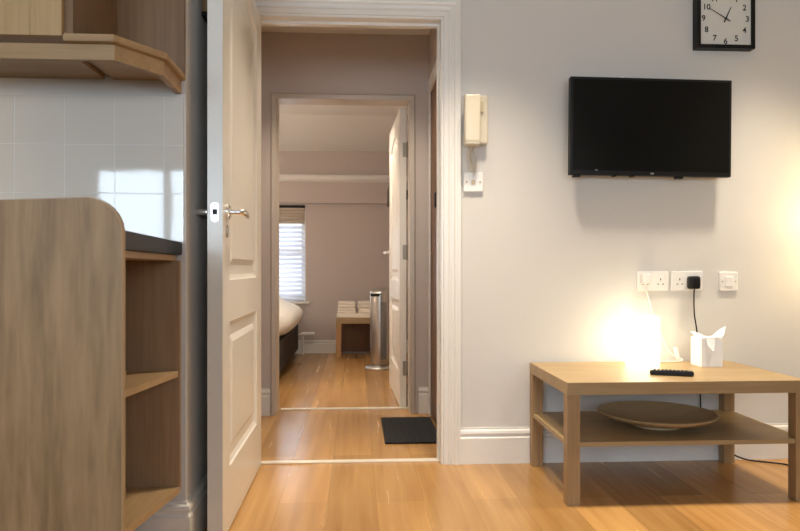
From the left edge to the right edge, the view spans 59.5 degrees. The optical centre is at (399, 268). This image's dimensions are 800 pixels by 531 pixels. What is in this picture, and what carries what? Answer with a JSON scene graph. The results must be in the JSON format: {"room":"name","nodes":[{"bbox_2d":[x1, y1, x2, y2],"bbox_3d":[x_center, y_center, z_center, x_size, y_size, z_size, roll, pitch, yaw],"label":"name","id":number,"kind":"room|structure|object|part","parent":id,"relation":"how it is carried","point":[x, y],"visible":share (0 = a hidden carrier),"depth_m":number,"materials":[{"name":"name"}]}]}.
{"room":"living room","nodes":[
{"label":"living room","id":0,"kind":"room"},
{"bbox_2d":[0,74,184,501],"bbox_3d":[-1.993,-0.344,2.107,2.679,2.420,0.120,0,0,-4],"label":"wall","id":1,"kind":"structure","parent":0,"point":[48,86],"depth_m":2.12,"materials":[{"name":"paint"}]},
{"bbox_2d":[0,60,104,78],"bbox_3d":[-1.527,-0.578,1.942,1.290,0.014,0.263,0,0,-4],"label":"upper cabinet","id":2,"kind":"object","parent":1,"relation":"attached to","point":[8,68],"visible":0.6,"depth_m":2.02,"materials":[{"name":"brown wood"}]},
{"bbox_2d":[0,0,105,73],"bbox_3d":[-1.511,-0.933,1.893,1.315,0.701,0.364,0,0,-4],"label":"upper cabinet","id":3,"kind":"object","parent":1,"relation":"attached to","point":[21,21],"visible":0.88,"depth_m":1.75,"materials":[{"name":"brown wood"}]},
{"bbox_3d":[-1.228,-0.933,1.738,0.762,0.701,0.020,0,0,-4],"label":"door","id":4,"kind":"part","parent":3,"relation":"part of","materials":[{"name":"brown wood"}]},
{"bbox_2d":[0,42,180,93],"bbox_3d":[-1.410,-0.550,1.910,1.520,0.040,0.341,0,0,-4],"label":"pelmet","id":5,"kind":"object","parent":1,"relation":"attached to","point":[8,51],"visible":1,"depth_m":1.78,"materials":[{"name":"brown wood"}]},
{"bbox_2d":[0,94,183,241],"bbox_3d":[-1.635,-0.300,2.065,1.960,0.441,0.008,0,0,-4],"label":"tile backsplash","id":6,"kind":"structure","parent":1,"relation":"attached to","point":[126,153],"depth_m":2.11,"materials":[{"name":"white tile"}]},
{"bbox_2d":[185,0,206,500],"bbox_3d":[-0.740,-0.344,2.587,0.120,2.420,0.922,0,0,-4],"label":"wall","id":7,"kind":"structure","parent":0,"point":[196,26],"depth_m":2.26,"materials":[{"name":"paint"}]},
{"bbox_2d":[63,0,185,80],"bbox_3d":[-0.746,-0.927,1.938,0.217,0.714,0.368,0,0,-4],"label":"wall shelf","id":8,"kind":"object","parent":7,"relation":"attached to","point":[156,29],"visible":0.91,"depth_m":2.10,"materials":[{"name":"brown wood"}]},
{"bbox_3d":[-0.846,-0.926,1.936,0.016,0.676,0.329,0,0,-4],"label":"panel","id":9,"kind":"part","parent":8,"relation":"part of","materials":[{"name":"brown wood"}]},
{"bbox_3d":[-0.746,-0.579,1.938,0.217,0.018,0.368,0,0,-4],"label":"shelf","id":10,"kind":"part","parent":8,"relation":"part of","materials":[{"name":"brown wood"}]},
{"bbox_3d":[-0.750,-0.926,2.115,0.198,0.676,0.015,0,0,-4],"label":"panel","id":11,"kind":"part","parent":8,"relation":"part of","materials":[{"name":"brown wood"}]},
{"bbox_2d":[134,473,206,530],"bbox_3d":[-1.211,0.787,2.549,1.096,0.158,0.939,0,0,-4],"label":"baseboard","id":12,"kind":"structure","parent":7,"relation":"attached to","point":[190,514],"depth_m":2.12,"materials":[{"name":"white paint"}]},
{"bbox_2d":[202,0,206,22],"bbox_3d":[-0.666,-1.090,2.582,0.025,0.488,0.475,0,0,-4],"label":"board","id":13,"kind":"object","parent":7,"relation":"attached to","point":[204,2],"visible":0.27,"depth_m":2.35,"materials":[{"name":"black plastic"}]},
{"bbox_3d":[-0.666,-0.854,2.582,0.025,0.016,0.475,0,0,-4],"label":"rail","id":14,"kind":"part","parent":13,"relation":"part of","materials":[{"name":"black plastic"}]},
{"bbox_2d":[195,0,260,530],"bbox_3d":[-0.606,-0.119,2.630,0.172,1.954,0.889,0,0,-4],"label":"door","id":15,"kind":"structure","parent":7,"relation":"in","point":[232,214],"depth_m":2.38,"materials":[{"name":"paint"}]},
{"bbox_3d":[-0.644,-0.180,2.313,0.056,0.025,0.136,0,0,-4],"label":"handle","id":16,"kind":"part","parent":15,"relation":"part of","materials":[{"name":"silver metal"}]},
{"bbox_3d":[-0.579,-0.176,2.190,0.025,0.062,0.004,0,0,-4],"label":"latch plate","id":17,"kind":"part","parent":15,"relation":"part of","materials":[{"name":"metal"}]},
{"bbox_3d":[-0.529,-0.180,2.320,0.056,0.025,0.136,0,0,-4],"label":"handle","id":18,"kind":"part","parent":15,"relation":"part of","materials":[{"name":"silver metal"}]},
{"bbox_2d":[279,151,407,339],"bbox_3d":[-1.387,-0.284,7.254,3.120,2.300,0.250,0,0,-4],"label":"wall","id":19,"kind":"structure","parent":0,"point":[345,243],"depth_m":7.17,"materials":[{"name":"paint"}]},
{"bbox_2d":[279,206,305,300],"bbox_3d":[-1.435,-0.157,7.261,0.925,0.985,0.050,0,0,-4],"label":"window","id":20,"kind":"structure","parent":19,"relation":"in","point":[305,206],"depth_m":7.26,"materials":[{"name":"white paint"}]},
{"bbox_2d":[279,205,304,300],"bbox_3d":[-1.429,-0.158,7.165,0.907,0.979,0.054,0,0,-4],"label":"window blind","id":21,"kind":"object","parent":20,"relation":"attached to","point":[297,212],"visible":0.42,"depth_m":7.18,"materials":[{"name":"white plastic"}]},
{"bbox_3d":[-1.429,-0.633,7.166,0.907,0.028,0.050,0,0,-4],"label":"head rail","id":22,"kind":"part","parent":21,"relation":"part of","materials":[{"name":"black plastic"}]},
{"bbox_2d":[288,301,308,303],"bbox_3d":[-1.419,0.347,7.154,0.985,0.022,0.145,0,0,-4],"label":"window sill","id":23,"kind":"structure","parent":19,"relation":"attached to","point":[293,302],"depth_m":7.11,"materials":[{"name":"white paint"}]},
{"bbox_2d":[279,181,407,203],"bbox_3d":[-1.377,-0.776,7.094,3.120,0.225,0.070,0,0,-4],"label":"trim","id":24,"kind":"structure","parent":19,"relation":"attached to","point":[289,192],"depth_m":7.10,"materials":[{"name":"paint"}]},
{"bbox_2d":[279,174,407,181],"bbox_3d":[-1.376,-0.914,7.074,3.120,0.070,0.110,0,0,-4],"label":"trim","id":25,"kind":"structure","parent":19,"relation":"attached to","point":[282,177],"depth_m":7.07,"materials":[{"name":"white paint"}]},
{"bbox_2d":[295,339,407,352],"bbox_3d":[-1.379,0.798,7.121,3.120,0.135,0.016,0,0,-4],"label":"baseboard","id":26,"kind":"structure","parent":19,"relation":"attached to","point":[310,346],"depth_m":7.15,"materials":[{"name":"white paint"}]},
{"bbox_2d":[279,104,407,151],"bbox_3d":[-1.294,-1.364,5.742,3.120,0.380,2.978,0,0,-4],"label":"ceiling","id":27,"kind":"structure","parent":0,"point":[301,127],"depth_m":6.67,"materials":[{"name":"paint"}]},
{"bbox_2d":[261,32,428,414],"bbox_3d":[-1.199,-0.434,4.181,3.320,2.600,0.150,0,0,-4],"label":"wall","id":28,"kind":"structure","parent":0,"point":[314,63],"depth_m":4.16,"materials":[{"name":"paint"}]},
{"bbox_2d":[261,388,269,415],"bbox_3d":[-0.820,0.787,4.120,0.108,0.158,0.020,0,0,-4],"label":"baseboard","id":29,"kind":"structure","parent":28,"relation":"attached to","point":[265,392],"depth_m":4.11,"materials":[{"name":"white paint"}]},
{"bbox_2d":[271,93,414,414],"bbox_3d":[-0.340,-0.085,4.234,0.856,1.902,0.170,0,0,-4],"label":"door frame","id":30,"kind":"structure","parent":28,"relation":"attached to","point":[274,96],"depth_m":4.18,"materials":[{"name":"beige paint"}]},
{"bbox_2d":[382,108,407,405],"bbox_3d":[-0.044,-0.070,4.782,0.099,1.856,0.879,0,0,-6],"label":"door","id":31,"kind":"structure","parent":28,"relation":"in","point":[397,251],"depth_m":4.44,"materials":[{"name":"paint"}]},
{"bbox_2d":[419,387,427,413],"bbox_3d":[0.143,0.787,4.182,0.062,0.158,0.014,0,0,-4],"label":"baseboard","id":32,"kind":"structure","parent":28,"relation":"attached to","point":[423,391],"depth_m":4.17,"materials":[{"name":"white paint"}]},
{"bbox_2d":[261,26,430,34],"bbox_3d":[-0.311,-1.446,3.673,1.270,0.100,0.975,0,0,-4],"label":"ceiling","id":33,"kind":"structure","parent":0,"point":[294,29],"depth_m":4.11,"materials":[{"name":"paint"}]},
{"bbox_2d":[429,29,436,91],"bbox_3d":[0.258,-0.265,3.708,0.110,2.262,0.974,0,0,-4],"label":"wall","id":34,"kind":"structure","parent":0,"point":[433,32],"depth_m":4.00,"materials":[{"name":"paint"}]},
{"bbox_2d":[428,59,436,415],"bbox_3d":[0.197,-0.117,3.696,0.014,1.965,0.945,0,0,-4],"label":"door frame","id":35,"kind":"structure","parent":34,"relation":"attached to","point":[433,76],"depth_m":4.10,"materials":[{"name":"white paint"}]},
{"bbox_2d":[431,80,436,424],"bbox_3d":[0.222,-0.086,3.698,0.049,1.888,0.805,0,0,-4],"label":"door","id":36,"kind":"structure","parent":34,"relation":"in","point":[434,91],"depth_m":3.92,"materials":[{"name":"brown wood"}]},
{"bbox_2d":[204,353,799,530],"bbox_3d":[0.043,0.926,2.558,6.800,0.120,9.700,0,0,-4],"label":"floor","id":37,"kind":"structure","parent":0,"point":[689,495],"depth_m":2.79,"materials":[{"name":"brown wood"}]},
{"bbox_2d":[0,197,180,530],"bbox_3d":[-1.182,0.370,1.633,1.340,0.991,0.905,0,0,-4],"label":"shelf unit","id":38,"kind":"object","parent":37,"relation":"on","point":[90,326],"visible":1,"depth_m":1.22,"materials":[{"name":"brown wood"}]},
{"bbox_3d":[-1.156,0.371,1.190,1.339,0.990,0.018,0,0,-4],"label":"panel","id":39,"kind":"part","parent":38,"relation":"part of","materials":[{"name":"brown wood"}]},
{"bbox_3d":[-1.170,0.316,1.634,1.065,0.018,0.869,0,0,-4],"label":"shelf","id":40,"kind":"part","parent":38,"relation":"part of","materials":[{"name":"brown wood"}]},
{"bbox_3d":[-1.168,0.664,1.634,1.069,0.019,0.869,0,0,-4],"label":"shelf","id":41,"kind":"part","parent":38,"relation":"part of","materials":[{"name":"brown wood"}]},
{"bbox_3d":[-1.195,0.321,2.077,1.069,0.690,0.018,0,0,-4],"label":"panel","id":42,"kind":"part","parent":38,"relation":"part of","materials":[{"name":"brown wood"}]},
{"bbox_2d":[125,230,181,254],"bbox_3d":[-1.168,-0.060,1.645,1.269,0.039,0.886,0,0,-4],"label":"countertop","id":43,"kind":"structure","parent":38,"relation":"on","point":[137,242],"depth_m":1.69,"materials":[{"name":"black stone"}]},
{"bbox_2d":[279,325,297,373],"bbox_3d":[-1.835,0.666,5.999,1.772,0.400,1.700,0,0,-4],"label":"bed","id":44,"kind":"object","parent":37,"relation":"on","point":[288,342],"visible":0.19,"depth_m":5.83,"materials":[{"name":"brown fabric"}]},
{"bbox_2d":[279,298,302,335],"bbox_3d":[-1.769,0.397,5.993,1.817,0.288,1.794,0,0,-4],"label":"duvet","id":45,"kind":"object","parent":44,"relation":"on","point":[290,314],"visible":0.12,"depth_m":5.63,"materials":[{"name":"white fabric"}]},
{"bbox_2d":[298,332,313,353],"bbox_3d":[-1.349,0.631,7.045,0.970,0.470,0.071,0,0,-4],"label":"radiator","id":46,"kind":"object","parent":37,"relation":"on","point":[302,334],"visible":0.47,"depth_m":7.05,"materials":[{"name":"white metal"}]},
{"bbox_2d":[281,407,407,409],"bbox_3d":[-0.340,0.863,4.313,0.782,0.007,0.040,0,0,-4],"label":"threshold","id":47,"kind":"object","parent":37,"relation":"on","point":[331,408],"visible":0.94,"depth_m":4.30,"materials":[{"name":"metal"}]},
{"bbox_2d":[261,458,438,464],"bbox_3d":[-0.241,0.862,3.131,0.835,0.008,0.036,0,0,-4],"label":"threshold","id":48,"kind":"object","parent":37,"relation":"on","point":[397,459],"visible":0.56,"depth_m":3.13,"materials":[{"name":"metal"}]},
{"bbox_2d":[336,318,369,357],"bbox_3d":[-0.357,0.673,6.976,0.550,0.385,0.370,0,0,-4],"label":"side table","id":49,"kind":"object","parent":37,"relation":"on","point":[352,334],"visible":0.51,"depth_m":7.12,"materials":[{"name":"brown wood"}]},
{"bbox_3d":[-0.597,0.701,6.801,0.050,0.330,0.050,0,0,-4],"label":"leg","id":50,"kind":"part","parent":49,"relation":"part of","materials":[{"name":"brown wood"}]},
{"bbox_3d":[-0.617,0.701,7.121,0.050,0.330,0.050,0,0,-4],"label":"leg","id":51,"kind":"part","parent":49,"relation":"part of","materials":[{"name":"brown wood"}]},
{"bbox_2d":[336,312,369,317],"bbox_3d":[-0.359,0.458,6.911,0.530,0.044,0.200,0,0,-4],"label":"folded towel","id":52,"kind":"object","parent":49,"relation":"on","point":[339,315],"visible":0.51,"depth_m":6.81,"materials":[{"name":"fabric"}]},
{"bbox_2d":[337,307,355,312],"bbox_3d":[-0.522,0.408,6.906,0.184,0.056,0.200,0,0,-4],"label":"folded towel","id":53,"kind":"object","parent":52,"relation":"on","point":[340,309],"visible":0.96,"depth_m":6.81,"materials":[{"name":"fabric"}]},
{"bbox_2d":[338,301,355,306],"bbox_3d":[-0.525,0.352,6.909,0.172,0.056,0.200,0,0,-4],"label":"folded towel","id":54,"kind":"object","parent":53,"relation":"on","point":[340,303],"visible":1,"depth_m":6.81,"materials":[{"name":"fabric"}]},
{"bbox_2d":[358,308,369,312],"bbox_3d":[-0.264,0.410,6.923,0.298,0.052,0.200,0,0,-4],"label":"folded towel","id":55,"kind":"object","parent":52,"relation":"on","point":[361,310],"visible":0.38,"depth_m":6.82,"materials":[{"name":"fabric"}]},
{"bbox_2d":[358,300,369,307],"bbox_3d":[-0.272,0.352,6.920,0.294,0.064,0.200,0,0,-4],"label":"folded towel","id":56,"kind":"object","parent":55,"relation":"on","point":[366,303],"visible":0.45,"depth_m":6.82,"materials":[{"name":"fabric"}]},
{"bbox_3d":[-0.367,0.692,7.138,0.450,0.309,0.015,0,0,-4],"label":"panel","id":57,"kind":"part","parent":49,"relation":"part of","materials":[{"name":"brown wood"}]},
{"bbox_2d":[365,287,388,370],"bbox_3d":[-0.186,0.512,6.050,0.232,0.708,0.232,0,0,-4],"label":"tower fan","id":58,"kind":"object","parent":37,"relation":"on","point":[379,296],"visible":0.95,"depth_m":5.98,"materials":[{"name":"silver metal"}]},
{"bbox_2d":[383,302,386,358],"bbox_3d":[-0.139,0.531,5.979,0.056,0.490,0.007,0,0,-28],"label":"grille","id":59,"kind":"object","parent":58,"relation":"attached to","point":[384,303],"depth_m":5.98,"materials":[{"name":"plastic"}]},
{"bbox_2d":[381,417,436,443],"bbox_3d":[0.050,0.862,3.748,0.284,0.009,0.585,0,0,-4],"label":"door mat","id":60,"kind":"object","parent":37,"relation":"on","point":[396,430],"visible":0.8,"depth_m":3.70,"materials":[{"name":"black rubber"}]},
{"bbox_2d":[530,361,799,505],"bbox_3d":[1.047,0.641,2.854,0.912,0.450,0.557,0,0,-4],"label":"coffee table","id":61,"kind":"object","parent":37,"relation":"on","point":[575,428],"visible":0.98,"depth_m":2.65,"materials":[{"name":"brown wood"}]},
{"bbox_3d":[0.600,0.664,3.082,0.048,0.404,0.048,0,0,-4],"label":"leg","id":62,"kind":"part","parent":61,"relation":"part of","materials":[{"name":"brown wood"}]},
{"bbox_3d":[0.631,0.664,2.574,0.048,0.404,0.048,0,0,-4],"label":"leg","id":63,"kind":"part","parent":61,"relation":"part of","materials":[{"name":"brown wood"}]},
{"bbox_2d":[625,274,682,366],"bbox_3d":[1.103,0.220,3.068,0.310,0.392,0.151,0,0,-42],"label":"table lamp","id":64,"kind":"object","parent":61,"relation":"on","point":[642,332],"visible":1,"depth_m":2.96,"materials":[{"name":"white"}]},
{"bbox_3d":[1.043,0.310,3.015,0.110,0.212,0.110,0,0,-4],"label":"lamp shade","id":65,"kind":"part","parent":64,"relation":"part of","materials":[{"name":"white fabric"}]},
{"bbox_3d":[1.173,0.249,3.100,0.171,0.328,0.100,0,0,-4],"label":"cord","id":66,"kind":"part","parent":64,"relation":"part of","materials":[{"name":"white plastic"}]},
{"bbox_2d":[673,347,679,359],"bbox_3d":[1.236,0.380,3.129,0.031,0.056,0.014,0,0,-4],"label":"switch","id":67,"kind":"object","parent":64,"relation":"attached to","point":[676,354],"depth_m":3.12,"materials":[{"name":"white plastic"}]},
{"bbox_2d":[597,401,719,430],"bbox_3d":[1.036,0.606,2.824,0.464,0.058,0.464,0,0,-4],"label":"platter","id":68,"kind":"object","parent":61,"relation":"on","point":[649,415],"visible":1,"depth_m":2.88,"materials":[{"name":"brown wood"}]},
{"bbox_2d":[533,410,794,446],"bbox_3d":[1.047,0.643,2.855,0.904,0.017,0.547,0,0,-4],"label":"shelf","id":69,"kind":"object","parent":61,"relation":"attached to","point":[596,429],"depth_m":2.69,"materials":[{"name":"brown wood"}]},
{"bbox_2d":[650,369,693,376],"bbox_3d":[1.058,0.406,2.728,0.161,0.020,0.044,0,0,20],"label":"remote control","id":70,"kind":"object","parent":61,"relation":"on","point":[666,372],"visible":1,"depth_m":2.71,"materials":[{"name":"black plastic"}]},
{"bbox_2d":[690,326,725,366],"bbox_3d":[1.316,0.330,2.995,0.165,0.172,0.107,0,0,-4],"label":"tissue box","id":71,"kind":"object","parent":61,"relation":"on","point":[706,351],"visible":1,"depth_m":2.96,"materials":[{"name":"cardboard"}]},
{"bbox_3d":[1.463,0.664,3.135,0.048,0.404,0.048,0,0,-4],"label":"leg","id":72,"kind":"part","parent":61,"relation":"part of","materials":[{"name":"brown wood"}]},
{"bbox_3d":[1.494,0.664,2.627,0.048,0.404,0.048,0,0,-4],"label":"leg","id":73,"kind":"part","parent":61,"relation":"part of","materials":[{"name":"brown wood"}]},
{"bbox_2d":[687,276,787,465],"bbox_3d":[1.592,0.450,3.086,0.611,0.831,0.111,0,0,18],"label":"power cable","id":74,"kind":"object","parent":37,"relation":"on","point":[693,282],"visible":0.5,"depth_m":3.13,"materials":[{"name":"black plastic"}]},
{"bbox_2d":[461,0,799,427],"bbox_3d":[1.280,-0.344,3.228,4.250,2.420,0.110,0,0,-4],"label":"wall","id":75,"kind":"structure","parent":0,"point":[551,259],"depth_m":3.15,"materials":[{"name":"paint"}]},
{"bbox_2d":[254,0,460,464],"bbox_3d":[-0.221,-0.162,3.125,0.975,2.056,0.138,0,0,-4],"label":"door frame","id":76,"kind":"structure","parent":75,"relation":"attached to","point":[448,11],"depth_m":3.09,"materials":[{"name":"white paint"}]},
{"bbox_2d":[463,172,482,191],"bbox_3d":[0.325,-0.383,3.107,0.087,0.086,0.014,0,0,-4],"label":"light switch","id":77,"kind":"object","parent":75,"relation":"attached to","point":[471,183],"visible":1,"depth_m":3.10,"materials":[{"name":"white plastic"}]},
{"bbox_2d":[464,94,486,175],"bbox_3d":[0.333,-0.585,3.072,0.107,0.353,0.086,0,0,-4],"label":"phone","id":78,"kind":"object","parent":75,"relation":"attached to","point":[475,105],"visible":1,"depth_m":3.03,"materials":[{"name":"beige plastic"}]},
{"bbox_3d":[0.312,-0.483,3.075,0.030,0.109,0.024,0,0,-28],"label":"cord","id":79,"kind":"part","parent":78,"relation":"part of","materials":[{"name":"beige plastic"}]},
{"bbox_2d":[480,101,483,112],"bbox_3d":[0.360,-0.709,3.075,0.016,0.050,0.010,0,0,-4],"label":"switch","id":80,"kind":"object","parent":78,"relation":"attached to","point":[481,102],"depth_m":3.07,"materials":[{"name":"beige plastic"}]},
{"bbox_2d":[461,423,787,463],"bbox_3d":[1.836,0.787,3.199,3.142,0.158,0.016,0,0,-4],"label":"baseboard","id":81,"kind":"structure","parent":75,"relation":"attached to","point":[487,445],"depth_m":3.12,"materials":[{"name":"white paint"}]},
{"bbox_2d":[568,76,731,178],"bbox_3d":[1.100,-0.619,3.114,0.724,0.445,0.096,1,0,-4],"label":"television","id":82,"kind":"object","parent":75,"relation":"attached to","point":[621,126],"visible":1,"depth_m":3.07,"materials":[{"name":"black plastic"}]},
{"bbox_2d":[636,271,667,290],"bbox_3d":[1.139,0.057,3.157,0.145,0.087,0.016,0,0,-4],"label":"wall socket","id":83,"kind":"object","parent":75,"relation":"attached to","point":[659,278],"visible":0.8,"depth_m":3.15,"materials":[{"name":"white plastic"}]},
{"bbox_2d":[671,271,702,290],"bbox_3d":[1.297,0.057,3.167,0.146,0.087,0.016,0,0,-4],"label":"wall socket","id":84,"kind":"object","parent":75,"relation":"attached to","point":[678,278],"visible":0.8,"depth_m":3.16,"materials":[{"name":"white plastic"}]},
{"bbox_2d":[693,0,754,51],"bbox_3d":[1.462,-1.122,3.160,0.268,0.268,0.045,0,0,-4],"label":"wall clock","id":85,"kind":"object","parent":75,"relation":"attached to","point":[718,25],"visible":1,"depth_m":3.15,"materials":[{"name":"black plastic"}]},
{"bbox_2d":[701,0,750,44],"bbox_3d":[1.463,-1.122,3.151,0.236,0.236,0.010,0,0,-4],"label":"clock face","id":86,"kind":"object","parent":85,"relation":"on","point":[723,22],"depth_m":3.15,"materials":[{"name":"white"}]},
{"bbox_2d":[719,272,737,290],"bbox_3d":[1.491,0.059,3.178,0.086,0.086,0.017,0,0,-4],"label":"fused spur","id":87,"kind":"object","parent":75,"relation":"attached to","point":[728,281],"visible":1,"depth_m":3.17,"materials":[{"name":"white plastic"}]},
{"bbox_3d":[1.492,0.059,3.172,0.040,0.044,0.005,0,0,-4],"label":"panel","id":88,"kind":"part","parent":87,"relation":"part of","materials":[{"name":"white plastic"}]},
{"bbox_3d":[0.308,-0.434,5.916,0.100,2.600,3.128,0,0,-4],"label":"wall","id":89,"kind":"structure","parent":0,"visible":0},
{"bbox_2d":[387,187,407,206],"bbox_3d":[0.061,-0.674,6.441,0.331,0.160,0.650,0,0,-4],"label":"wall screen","id":90,"kind":"object","parent":89,"relation":"attached to","point":[388,187],"visible":0.22,"depth_m":6.46,"materials":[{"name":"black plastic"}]}
]}

